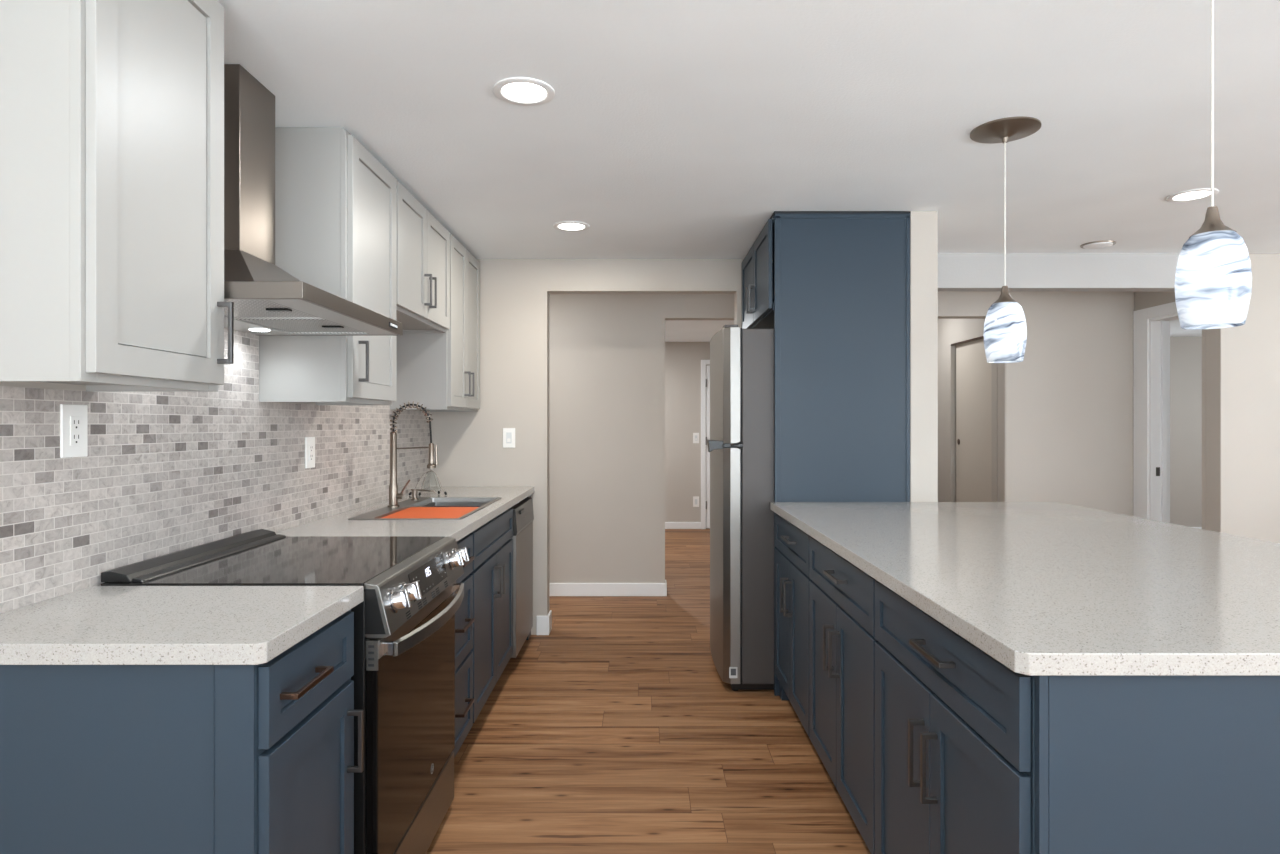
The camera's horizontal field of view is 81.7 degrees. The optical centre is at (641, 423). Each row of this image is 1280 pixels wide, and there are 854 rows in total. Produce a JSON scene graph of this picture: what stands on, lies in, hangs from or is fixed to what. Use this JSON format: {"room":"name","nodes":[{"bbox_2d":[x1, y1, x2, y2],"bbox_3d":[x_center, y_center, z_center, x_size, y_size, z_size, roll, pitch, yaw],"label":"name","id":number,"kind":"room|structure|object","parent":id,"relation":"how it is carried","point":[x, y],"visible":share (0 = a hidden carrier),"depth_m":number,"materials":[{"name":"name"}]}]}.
{"room":"kitchen","nodes":[
{"label":"kitchen","id":0,"kind":"room"},
{"bbox_2d":[0,382,427,410],"bbox_3d":[-1.385,0.142,0.810,0.120,2.335,7.820,0,0,0],"label":"wall","id":1,"kind":"structure","parent":0,"point":[43,385],"depth_m":1.66,"materials":[{"name":"paint"}]},
{"bbox_2d":[0,0,233,391],"bbox_3d":[-1.145,-0.551,1.563,0.359,0.946,0.438,0,0,0],"label":"upper cabinet","id":2,"kind":"object","parent":1,"relation":"attached to","point":[112,111],"visible":1,"depth_m":1.39,"materials":[{"name":"grey wood"}]},
{"bbox_2d":[0,315,429,612],"bbox_3d":[-1.321,-0.307,2.953,0.008,1.435,3.295,0,0,0],"label":"backsplash","id":3,"kind":"structure","parent":1,"relation":"attached to","point":[162,473],"depth_m":2.08,"materials":[{"name":"tile"}]},
{"bbox_2d":[60,404,87,457],"bbox_3d":[-1.312,0.016,1.712,0.009,0.122,0.078,0,0,0],"label":"wall outlet","id":4,"kind":"object","parent":3,"relation":"attached to","point":[73,418],"visible":1,"depth_m":1.71,"materials":[{"name":"white plastic"}]},
{"bbox_2d":[70,416,81,445],"bbox_3d":[-1.310,0.016,1.712,0.003,0.067,0.033,0,0,0],"label":"receptacle","id":5,"kind":"object","parent":4,"relation":"attached to","point":[75,421],"depth_m":1.71,"materials":[{"name":"grey plastic"}]},
{"bbox_2d":[305,437,314,467],"bbox_3d":[-1.312,0.113,2.930,0.009,0.122,0.078,0,0,0],"label":"wall outlet","id":6,"kind":"object","parent":3,"relation":"attached to","point":[309,441],"visible":1,"depth_m":2.92,"materials":[{"name":"white plastic"}]},
{"bbox_2d":[309,444,312,460],"bbox_3d":[-1.310,0.113,2.930,0.003,0.067,0.033,0,0,0],"label":"receptacle","id":7,"kind":"object","parent":6,"relation":"attached to","point":[310,445],"depth_m":2.93,"materials":[{"name":"grey plastic"}]},
{"bbox_2d":[224,64,402,335],"bbox_3d":[-1.067,-0.663,2.162,0.501,0.722,0.748,0,0,0],"label":"range hood","id":8,"kind":"object","parent":1,"relation":"attached to","point":[277,303],"visible":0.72,"depth_m":2.12,"materials":[{"name":"silver metal"}]},
{"bbox_2d":[249,329,269,331],"bbox_3d":[-1.235,-0.303,2.390,0.062,0.002,0.062,0,0,0],"label":"lamp","id":9,"kind":"object","parent":8,"relation":"on","point":[252,330],"depth_m":2.39,"materials":[{"name":"white"}]},
{"bbox_2d":[259,127,395,404],"bbox_3d":[-1.145,-0.550,2.785,0.359,0.948,0.473,0,0,0],"label":"upper cabinet","id":10,"kind":"object","parent":1,"relation":"attached to","point":[335,202],"visible":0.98,"depth_m":2.55,"materials":[{"name":"grey wood"}]},
{"bbox_2d":[396,180,449,332],"bbox_3d":[-1.145,-0.750,3.443,0.359,0.549,0.837,0,0,0],"label":"upper cabinet","id":11,"kind":"object","parent":1,"relation":"attached to","point":[422,242],"visible":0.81,"depth_m":3.38,"materials":[{"name":"grey wood"}]},
{"bbox_2d":[390,233,479,411],"bbox_3d":[-1.145,-0.550,4.231,0.359,0.948,0.733,0,0,0],"label":"upper cabinet","id":12,"kind":"object","parent":1,"relation":"attached to","point":[440,372],"visible":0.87,"depth_m":3.90,"materials":[{"name":"grey wood"}]},
{"bbox_2d":[430,259,743,634],"bbox_3d":[0.050,0.142,4.660,2.749,2.335,0.120,0,0,0],"label":"wall","id":13,"kind":"structure","parent":0,"point":[514,293],"depth_m":4.60,"materials":[{"name":"paint"}]},
{"bbox_2d":[503,428,514,447],"bbox_3d":[-0.826,0.086,4.594,0.076,0.122,0.012,0,0,0],"label":"light switch","id":14,"kind":"object","parent":13,"relation":"attached to","point":[508,433],"visible":1,"depth_m":4.59,"materials":[{"name":"white plastic"}]},
{"bbox_2d":[536,610,551,634],"bbox_3d":[-0.616,1.250,4.660,0.079,0.120,0.148,0,0,0],"label":"baseboard","id":15,"kind":"structure","parent":13,"relation":"attached to","point":[543,623],"depth_m":4.59,"materials":[{"name":"white"}]},
{"bbox_2d":[549,294,733,582],"bbox_3d":[-0.300,0.142,7.230,3.600,2.335,4.020,0,0,0],"label":"wall","id":16,"kind":"structure","parent":0,"point":[607,351],"depth_m":5.64,"materials":[{"name":"paint"}]},
{"bbox_2d":[549,580,666,595],"bbox_3d":[-0.956,1.260,5.689,2.289,0.100,0.134,0,0,0],"label":"baseboard","id":17,"kind":"structure","parent":16,"relation":"attached to","point":[555,589],"depth_m":5.62,"materials":[{"name":"white"}]},
{"bbox_2d":[426,529,870,853],"bbox_3d":[3.277,1.360,3.150,9.445,0.100,12.500,0,0,0],"label":"floor","id":18,"kind":"structure","parent":0,"point":[617,729],"depth_m":2.98,"materials":[{"name":"brown wood"}]},
{"bbox_2d":[0,609,362,853],"bbox_3d":[-0.978,0.869,1.542,0.679,0.883,0.441,0,0,0],"label":"base cabinet","id":19,"kind":"object","parent":18,"relation":"on","point":[95,759],"visible":0.93,"depth_m":1.32,"materials":[{"name":"blue wood"}]},
{"bbox_2d":[0,586,363,664],"bbox_3d":[-0.992,0.407,1.540,0.650,0.038,0.471,0,0,0],"label":"countertop","id":20,"kind":"structure","parent":19,"relation":"on","point":[93,625],"depth_m":1.45,"materials":[{"name":"white stone"}]},
{"bbox_2d":[101,529,468,853],"bbox_3d":[-0.936,0.819,2.156,0.752,0.923,0.750,0,0,0],"label":"range","id":21,"kind":"object","parent":18,"relation":"on","point":[403,678],"visible":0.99,"depth_m":2.01,"materials":[{"name":"black glass"}]},
{"bbox_2d":[101,536,443,585],"bbox_3d":[-0.989,0.395,2.156,0.633,0.021,0.748,0,0,0],"label":"cooktop","id":22,"kind":"object","parent":21,"relation":"in","point":[259,560],"depth_m":2.04,"materials":[{"name":"black glass"}]},
{"bbox_2d":[453,534,474,757],"bbox_3d":[-0.978,0.869,2.747,0.679,0.883,0.403,0,0,0],"label":"base cabinet","id":23,"kind":"object","parent":18,"relation":"on","point":[464,700],"visible":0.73,"depth_m":2.81,"materials":[{"name":"blue wood"}]},
{"bbox_2d":[434,506,512,723],"bbox_3d":[-0.978,0.869,3.409,0.679,0.883,0.914,0,0,0],"label":"base cabinet","id":24,"kind":"object","parent":18,"relation":"on","point":[492,573],"visible":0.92,"depth_m":3.35,"materials":[{"name":"blue wood"}]},
{"bbox_2d":[275,486,534,540],"bbox_3d":[-0.992,0.407,3.567,0.650,0.038,2.063,0,0,0],"label":"countertop","id":25,"kind":"structure","parent":24,"relation":"on","point":[339,524],"depth_m":2.98,"materials":[{"name":"white stone"}]},
{"bbox_2d":[387,401,437,507],"bbox_3d":[-1.062,0.139,3.430,0.233,0.492,0.054,0,0,0],"label":"kitchen faucet","id":26,"kind":"object","parent":25,"relation":"on","point":[394,495],"visible":1,"depth_m":3.42,"materials":[{"name":"silver metal"}]},
{"bbox_2d":[348,497,501,519],"bbox_3d":[-0.964,0.491,3.440,0.462,0.214,0.884,0,0,0],"label":"sink","id":27,"kind":"object","parent":25,"relation":"in","point":[377,514],"visible":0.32,"depth_m":3.63,"materials":[{"name":"silver metal"}]},
{"bbox_2d":[411,489,434,499],"bbox_3d":[-1.106,0.355,3.740,0.124,0.058,0.040,0,0,0],"label":"soap dispenser","id":28,"kind":"object","parent":27,"relation":"on","point":[414,491],"visible":1,"depth_m":3.73,"materials":[{"name":"silver metal"}]},
{"bbox_2d":[382,507,478,517],"bbox_3d":[-0.925,0.399,3.261,0.337,0.014,0.478,0,0,0],"label":"cutting board","id":29,"kind":"object","parent":27,"relation":"on","point":[412,512],"visible":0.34,"depth_m":3.28,"materials":[{"name":"orange plastic"}]},
{"bbox_2d":[409,470,446,495],"bbox_3d":[-1.164,0.319,4.021,0.183,0.137,0.109,0,0,-32],"label":"wire stand","id":30,"kind":"object","parent":25,"relation":"on","point":[430,482],"visible":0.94,"depth_m":4.00,"materials":[{"name":"silver metal"}]},
{"bbox_2d":[511,497,533,657],"bbox_3d":[-0.985,0.870,4.178,0.665,0.880,0.605,0,0,0],"label":"dishwasher","id":31,"kind":"object","parent":18,"relation":"on","point":[523,516],"visible":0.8,"depth_m":4.09,"materials":[{"name":"silver metal"}]},
{"bbox_2d":[707,325,773,690],"bbox_3d":[0.763,0.413,3.969,0.874,1.794,0.766,0,0,0],"label":"refrigerator","id":32,"kind":"object","parent":18,"relation":"on","point":[740,444],"visible":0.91,"depth_m":3.60,"materials":[{"name":"grey metal"}]},
{"bbox_2d":[731,669,735,674],"bbox_3d":[0.444,1.206,3.596,0.026,0.033,0.001,0,0,0],"label":"print","id":33,"kind":"object","parent":32,"relation":"attached to","point":[733,671],"depth_m":3.60,"materials":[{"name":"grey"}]},
{"bbox_2d":[775,513,811,735],"bbox_3d":[0.932,0.862,3.192,0.656,0.897,0.727,0,0,0],"label":"base cabinet","id":34,"kind":"object","parent":18,"relation":"on","point":[792,579],"visible":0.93,"depth_m":3.15,"materials":[{"name":"blue wood"}]},
{"bbox_2d":[770,211,909,695],"bbox_3d":[0.964,0.143,4.080,0.655,2.334,1.039,0,0,0],"label":"enclosure","id":35,"kind":"object","parent":18,"relation":"on","point":[842,278],"visible":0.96,"depth_m":3.57,"materials":[{"name":"blue wood"}]},
{"bbox_2d":[742,215,773,328],"bbox_3d":[0.935,-0.782,4.094,0.710,0.460,1.008,0,0,0],"label":"upper cabinet","id":36,"kind":"object","parent":35,"relation":"attached to","point":[758,264],"visible":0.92,"depth_m":3.98,"materials":[{"name":"blue"}]},
{"bbox_2d":[809,536,877,853],"bbox_3d":[0.932,0.862,2.432,0.656,0.897,0.791,0,0,0],"label":"base cabinet","id":37,"kind":"object","parent":18,"relation":"on","point":[842,640],"visible":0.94,"depth_m":2.35,"materials":[{"name":"blue wood"}]},
{"bbox_2d":[875,580,1034,853],"bbox_3d":[0.932,0.862,1.641,0.656,0.897,0.787,0,0,0],"label":"base cabinet","id":38,"kind":"object","parent":18,"relation":"on","point":[955,725],"visible":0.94,"depth_m":1.56,"materials":[{"name":"blue wood"}]},
{"bbox_2d":[1035,676,1279,853],"bbox_3d":[1.308,0.862,1.239,1.294,0.897,0.016,0,0,0],"label":"island end panel","id":39,"kind":"object","parent":18,"relation":"on","point":[1124,764],"visible":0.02,"depth_m":1.23,"materials":[{"name":"blue wood"}]},
{"bbox_3d":[1.606,0.862,2.325,0.688,0.897,2.150,0,0,0],"label":"panel","id":40,"kind":"object","parent":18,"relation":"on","visible":0},
{"bbox_2d":[770,502,1279,675],"bbox_3d":[1.308,0.394,2.385,1.383,0.037,2.350,0,0,0],"label":"countertop","id":41,"kind":"structure","parent":40,"relation":"on","point":[1040,588],"depth_m":1.80,"materials":[{"name":"white stone"}]},
{"bbox_2d":[665,342,709,528],"bbox_3d":[2.950,0.142,9.300,10.100,2.335,0.120,0,0,0],"label":"wall","id":42,"kind":"structure","parent":0,"point":[682,359],"depth_m":9.24,"materials":[{"name":"paint"}]},
{"bbox_2d":[665,522,700,528],"bbox_3d":[-0.682,1.268,9.233,2.835,0.085,0.014,0,0,0],"label":"baseboard","id":43,"kind":"structure","parent":42,"relation":"attached to","point":[668,525],"depth_m":9.23,"materials":[{"name":"white wood"}]},
{"bbox_2d":[693,496,698,506],"bbox_3d":[0.675,0.970,9.236,0.075,0.130,0.009,0,0,0],"label":"wall outlet","id":44,"kind":"object","parent":42,"relation":"attached to","point":[695,498],"visible":1,"depth_m":9.23,"materials":[{"name":"white plastic"}]},
{"bbox_2d":[693,433,698,442],"bbox_3d":[0.675,0.175,9.234,0.075,0.130,0.012,0,0,0],"label":"light switch","id":45,"kind":"object","parent":42,"relation":"attached to","point":[695,435],"visible":1,"depth_m":9.23,"materials":[{"name":"white plastic"}]},
{"bbox_2d":[701,360,709,528],"bbox_3d":[1.062,0.255,9.223,0.655,2.110,0.035,0,0,0],"label":"door","id":46,"kind":"structure","parent":42,"relation":"in","point":[705,364],"depth_m":9.21,"materials":[{"name":"white wood"}]},
{"bbox_2d":[218,0,1279,341],"bbox_3d":[2.938,-1.075,3.200,10.325,0.100,12.600,0,0,0],"label":"ceiling","id":47,"kind":"structure","parent":0,"point":[670,129],"depth_m":2.44,"materials":[{"name":"paint"}]},
{"bbox_2d":[493,77,554,105],"bbox_3d":[-0.363,-1.022,2.280,0.188,0.006,0.188,0,0,0],"label":"recessed light","id":48,"kind":"object","parent":47,"relation":"in","point":[524,91],"visible":1,"depth_m":2.27,"materials":[{"name":"white plastic"}]},
{"bbox_2d":[553,221,589,231],"bbox_3d":[-0.365,-1.022,3.830,0.188,0.006,0.188,0,0,0],"label":"recessed light","id":49,"kind":"object","parent":47,"relation":"in","point":[571,226],"visible":1,"depth_m":3.83,"materials":[{"name":"white plastic"}]},
{"bbox_2d":[970,116,1040,362],"bbox_3d":[1.264,-0.620,2.577,0.224,0.808,0.224,0,0,0],"label":"pendant lamp","id":50,"kind":"object","parent":47,"relation":"hanging from","point":[1005,329],"visible":1,"depth_m":2.54,"materials":[{"name":"white glass"}]},
{"bbox_2d":[1080,240,1115,248],"bbox_3d":[2.600,-1.018,4.220,0.176,0.014,0.176,0,0,0],"label":"recessed light","id":51,"kind":"object","parent":47,"relation":"attached to","point":[1096,244],"visible":1,"depth_m":4.19,"materials":[{"name":"white plastic"}]},
{"bbox_2d":[1166,188,1218,201],"bbox_3d":[2.460,-1.022,3.310,0.188,0.006,0.188,0,0,0],"label":"recessed light","id":52,"kind":"object","parent":47,"relation":"in","point":[1194,194],"visible":0.94,"depth_m":3.31,"materials":[{"name":"white plastic"}]},
{"bbox_2d":[1175,0,1251,329],"bbox_3d":[1.264,-0.620,1.640,0.224,0.808,0.224,0,0,0],"label":"pendant lamp","id":53,"kind":"object","parent":47,"relation":"hanging from","point":[1213,276],"visible":1,"depth_m":1.60,"materials":[{"name":"white glass"}]},
{"bbox_2d":[910,211,937,501],"bbox_3d":[1.358,0.142,4.080,0.132,2.335,1.040,0,0,0],"label":"wall","id":54,"kind":"structure","parent":0,"point":[923,224],"depth_m":3.56,"materials":[{"name":"paint"}]},
{"bbox_2d":[938,319,996,501],"bbox_3d":[2.620,0.142,6.145,0.120,2.335,1.610,0,0,0],"label":"wall","id":55,"kind":"structure","parent":0,"point":[950,331],"depth_m":6.14,"materials":[{"name":"paint"}]},
{"bbox_2d":[951,336,983,344],"bbox_3d":[2.581,-0.657,5.780,0.038,0.010,0.720,0,0,0],"label":"trim","id":56,"kind":"structure","parent":55,"relation":"attached to","point":[981,337],"depth_m":5.83,"materials":[{"name":"brown wood"}]},
{"bbox_2d":[956,338,991,501],"bbox_3d":[2.608,0.323,5.768,0.034,1.955,0.695,0,0,0],"label":"door","id":57,"kind":"structure","parent":55,"relation":"in","point":[973,371],"depth_m":5.81,"materials":[{"name":"beige wood"}]},
{"bbox_2d":[997,292,1134,515],"bbox_3d":[3.020,0.142,5.280,0.920,2.335,0.120,0,0,0],"label":"wall","id":58,"kind":"structure","parent":0,"point":[1065,410],"depth_m":5.22,"materials":[{"name":"paint"}]},
{"bbox_2d":[938,292,1000,318],"bbox_3d":[2.030,-0.892,5.280,1.060,0.265,0.120,0,0,0],"label":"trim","id":59,"kind":"structure","parent":58,"relation":"attached to","point":[951,305],"depth_m":5.22,"materials":[{"name":"paint"}]},
{"bbox_2d":[1135,292,1205,529],"bbox_3d":[3.540,0.142,4.955,0.120,2.335,0.770,0,0,0],"label":"wall","id":60,"kind":"structure","parent":0,"point":[1143,300],"depth_m":4.59,"materials":[{"name":"paint"}]},
{"bbox_2d":[1133,302,1178,522],"bbox_3d":[3.534,0.258,4.907,0.143,2.105,0.615,0,0,0],"label":"door","id":61,"kind":"structure","parent":60,"relation":"in","point":[1151,326],"depth_m":5.05,"materials":[{"name":"white wood"}]},
{"bbox_2d":[1170,337,1201,526],"bbox_3d":[5.800,0.142,8.750,4.400,2.335,0.100,0,0,0],"label":"wall","id":62,"kind":"structure","parent":0,"point":[1185,352],"depth_m":8.70,"materials":[{"name":"paint"}]},
{"bbox_2d":[1206,254,1279,543],"bbox_3d":[5.240,0.142,4.510,3.520,2.335,0.120,0,0,0],"label":"wall","id":63,"kind":"structure","parent":0,"point":[1243,362],"depth_m":4.45,"materials":[{"name":"paint"}]},
{"bbox_2d":[938,254,1178,291],"bbox_3d":[2.452,-0.921,4.510,2.056,0.207,0.120,0,0,0],"label":"beam","id":64,"kind":"structure","parent":63,"relation":"attached to","point":[956,272],"depth_m":4.45,"materials":[{"name":"paint"}]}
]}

